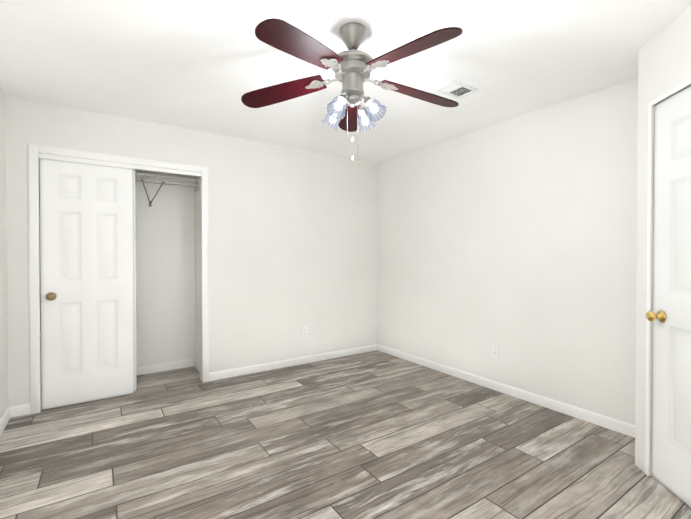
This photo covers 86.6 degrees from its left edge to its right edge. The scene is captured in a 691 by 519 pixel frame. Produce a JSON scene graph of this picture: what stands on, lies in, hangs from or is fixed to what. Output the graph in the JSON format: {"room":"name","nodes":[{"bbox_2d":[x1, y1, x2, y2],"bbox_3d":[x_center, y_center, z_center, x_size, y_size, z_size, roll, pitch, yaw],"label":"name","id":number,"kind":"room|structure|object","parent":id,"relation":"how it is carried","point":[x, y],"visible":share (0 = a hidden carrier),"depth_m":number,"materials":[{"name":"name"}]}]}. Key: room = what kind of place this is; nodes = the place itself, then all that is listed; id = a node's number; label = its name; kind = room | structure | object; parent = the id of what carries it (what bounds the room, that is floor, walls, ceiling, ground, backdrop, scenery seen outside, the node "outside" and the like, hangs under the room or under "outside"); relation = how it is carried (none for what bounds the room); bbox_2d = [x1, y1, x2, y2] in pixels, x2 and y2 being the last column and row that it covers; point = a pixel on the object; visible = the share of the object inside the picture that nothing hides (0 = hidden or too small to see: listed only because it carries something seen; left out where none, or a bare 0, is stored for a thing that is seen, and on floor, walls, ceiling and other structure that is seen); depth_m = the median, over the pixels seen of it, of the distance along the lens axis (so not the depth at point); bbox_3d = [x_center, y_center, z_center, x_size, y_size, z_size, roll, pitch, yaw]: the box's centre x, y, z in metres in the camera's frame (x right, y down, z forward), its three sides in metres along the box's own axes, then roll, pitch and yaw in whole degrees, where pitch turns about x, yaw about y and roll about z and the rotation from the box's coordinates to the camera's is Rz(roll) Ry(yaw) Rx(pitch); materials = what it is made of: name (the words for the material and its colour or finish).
{"room":"empty bedroom","nodes":[
{"label":"empty bedroom","id":0,"kind":"room"},
{"bbox_2d":[0,88,7,419],"bbox_3d":[-1.397,0.005,0.932,0.120,2.440,4.380,0,1,-34],"label":"wall","id":1,"kind":"structure","parent":0,"point":[3,330],"depth_m":2.68,"materials":[{"name":"paint"}]},
{"bbox_2d":[0,406,15,435],"bbox_3d":[-1.375,1.184,1.032,0.013,0.080,4.260,0,1,-34],"label":"baseboard","id":2,"kind":"structure","parent":1,"relation":"attached to","point":[10,412],"depth_m":2.70,"materials":[{"name":"paint"}]},
{"bbox_2d":[135,169,199,366],"bbox_3d":[-2.141,-0.022,3.553,1.570,2.440,0.600,0,1,-34],"label":"wall","id":3,"kind":"structure","parent":0,"point":[167,286],"depth_m":3.94,"materials":[{"name":"paint"}]},
{"bbox_2d":[136,359,191,374],"bbox_3d":[-2.249,1.156,3.726,1.370,0.080,0.013,0,1,-34],"label":"baseboard","id":4,"kind":"structure","parent":3,"relation":"attached to","point":[185,363],"depth_m":3.92,"materials":[{"name":"paint"}]},
{"bbox_2d":[135,173,198,206],"bbox_3d":[-2.132,-0.683,3.533,1.370,0.262,0.432,0,1,-34],"label":"wire closet shelf","id":5,"kind":"object","parent":3,"relation":"attached to","point":[196,187],"visible":0.38,"depth_m":3.64,"materials":[{"name":"metal"}]},
{"bbox_2d":[192,359,199,371],"bbox_3d":[-1.542,1.154,3.890,0.013,0.080,0.470,0,1,-34],"label":"baseboard","id":6,"kind":"structure","parent":3,"relation":"attached to","point":[195,363],"depth_m":4.01,"materials":[{"name":"paint"}]},
{"bbox_2d":[5,96,377,409],"bbox_3d":[-1.104,-0.025,3.829,3.840,2.440,0.100,0,1,-34],"label":"wall","id":7,"kind":"structure","parent":0,"point":[292,240],"depth_m":3.86,"materials":[{"name":"paint"}]},
{"bbox_2d":[24,404,29,411],"bbox_3d":[-2.668,1.162,3.132,0.013,0.080,0.470,0,1,-34],"label":"baseboard","id":8,"kind":"structure","parent":7,"relation":"attached to","point":[26,406],"depth_m":2.85,"materials":[{"name":"paint"}]},
{"bbox_2d":[40,158,133,409],"bbox_3d":[-2.142,0.185,3.067,0.635,2.020,0.104,0,1,-34],"label":"closet door","id":9,"kind":"structure","parent":7,"relation":"in","point":[86,239],"depth_m":3.07,"materials":[{"name":"paint"}]},
{"bbox_2d":[28,144,208,413],"bbox_3d":[-1.904,0.151,3.229,1.340,2.100,0.028,0,1,-34],"label":"trim","id":10,"kind":"structure","parent":7,"relation":"attached to","point":[35,152],"depth_m":2.95,"materials":[{"name":"paint"}]},
{"bbox_2d":[132,169,136,391],"bbox_3d":[-2.184,0.184,3.175,0.635,2.020,0.104,0,1,-34],"label":"sliding closet door","id":11,"kind":"structure","parent":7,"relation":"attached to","point":[134,276],"depth_m":3.30,"materials":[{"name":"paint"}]},
{"bbox_2d":[209,344,375,380],"bbox_3d":[-0.474,1.151,4.196,2.100,0.080,0.013,0,1,-34],"label":"baseboard","id":12,"kind":"structure","parent":7,"relation":"attached to","point":[217,375],"depth_m":4.07,"materials":[{"name":"paint"}]},
{"bbox_2d":[302,327,306,336],"bbox_3d":[-0.468,0.831,4.200,0.070,0.115,0.008,0,1,-34],"label":"electrical outlet","id":13,"kind":"object","parent":7,"relation":"attached to","point":[304,331],"visible":1,"depth_m":4.20,"materials":[{"name":"plastic"}]},
{"bbox_2d":[0,350,690,518],"bbox_3d":[-0.049,1.261,2.274,3.840,0.100,5.080,0,1,-34],"label":"floor","id":14,"kind":"structure","parent":0,"point":[376,434],"depth_m":2.28,"materials":[{"name":"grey wood"}]},
{"bbox_2d":[0,0,690,162],"bbox_3d":[-0.049,-1.279,2.247,3.840,0.100,5.080,0,1,-34],"label":"ceiling","id":15,"kind":"structure","parent":0,"point":[202,65],"depth_m":2.27,"materials":[{"name":"paint"}]},
{"bbox_2d":[241,10,462,160],"bbox_3d":[0.074,-0.875,1.932,1.264,0.700,1.234,0,1,-34],"label":"ceiling fan","id":16,"kind":"object","parent":15,"relation":"hanging from","point":[352,66],"visible":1,"depth_m":1.90,"materials":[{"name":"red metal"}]},
{"bbox_2d":[435,80,477,98],"bbox_3d":[0.806,-1.228,2.660,0.260,0.010,0.180,0,1,-34],"label":"ceiling vent","id":17,"kind":"object","parent":15,"relation":"in","point":[456,89],"visible":1,"depth_m":2.65,"materials":[{"name":"white metal"}]},
{"bbox_2d":[377,77,637,424],"bbox_3d":[1.662,-0.017,3.050,0.120,2.440,4.480,0,1,-34],"label":"wall","id":18,"kind":"structure","parent":0,"point":[515,239],"depth_m":3.12,"materials":[{"name":"paint"}]},
{"bbox_2d":[492,344,498,357],"bbox_3d":[1.374,0.840,3.372,0.008,0.115,0.070,0,1,-34],"label":"electrical outlet","id":19,"kind":"object","parent":18,"relation":"attached to","point":[495,350],"visible":1,"depth_m":3.37,"materials":[{"name":"plastic"}]},
{"bbox_2d":[376,344,634,437],"bbox_3d":[1.224,1.157,3.593,0.013,0.080,2.910,0,1,-34],"label":"baseboard","id":20,"kind":"structure","parent":18,"relation":"attached to","point":[622,427],"depth_m":3.12,"materials":[{"name":"paint"}]},
{"bbox_2d":[635,7,690,475],"bbox_3d":[1.661,0.003,1.129,0.120,2.440,2.050,0,1,6],"label":"wall","id":21,"kind":"structure","parent":0,"point":[664,60],"depth_m":2.07,"materials":[{"name":"paint"}]},
{"bbox_2d":[645,79,690,475],"bbox_3d":[1.688,0.174,1.635,0.074,2.088,0.856,0,1,6],"label":"door frame","id":22,"kind":"structure","parent":21,"relation":"attached to","point":[672,91],"depth_m":2.05,"materials":[{"name":"paint"}]},
{"bbox_2d":[646,86,690,506],"bbox_3d":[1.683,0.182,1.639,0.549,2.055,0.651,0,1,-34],"label":"entry door","id":23,"kind":"structure","parent":21,"relation":"in","point":[669,316],"depth_m":1.91,"materials":[{"name":"paint"}]}
]}

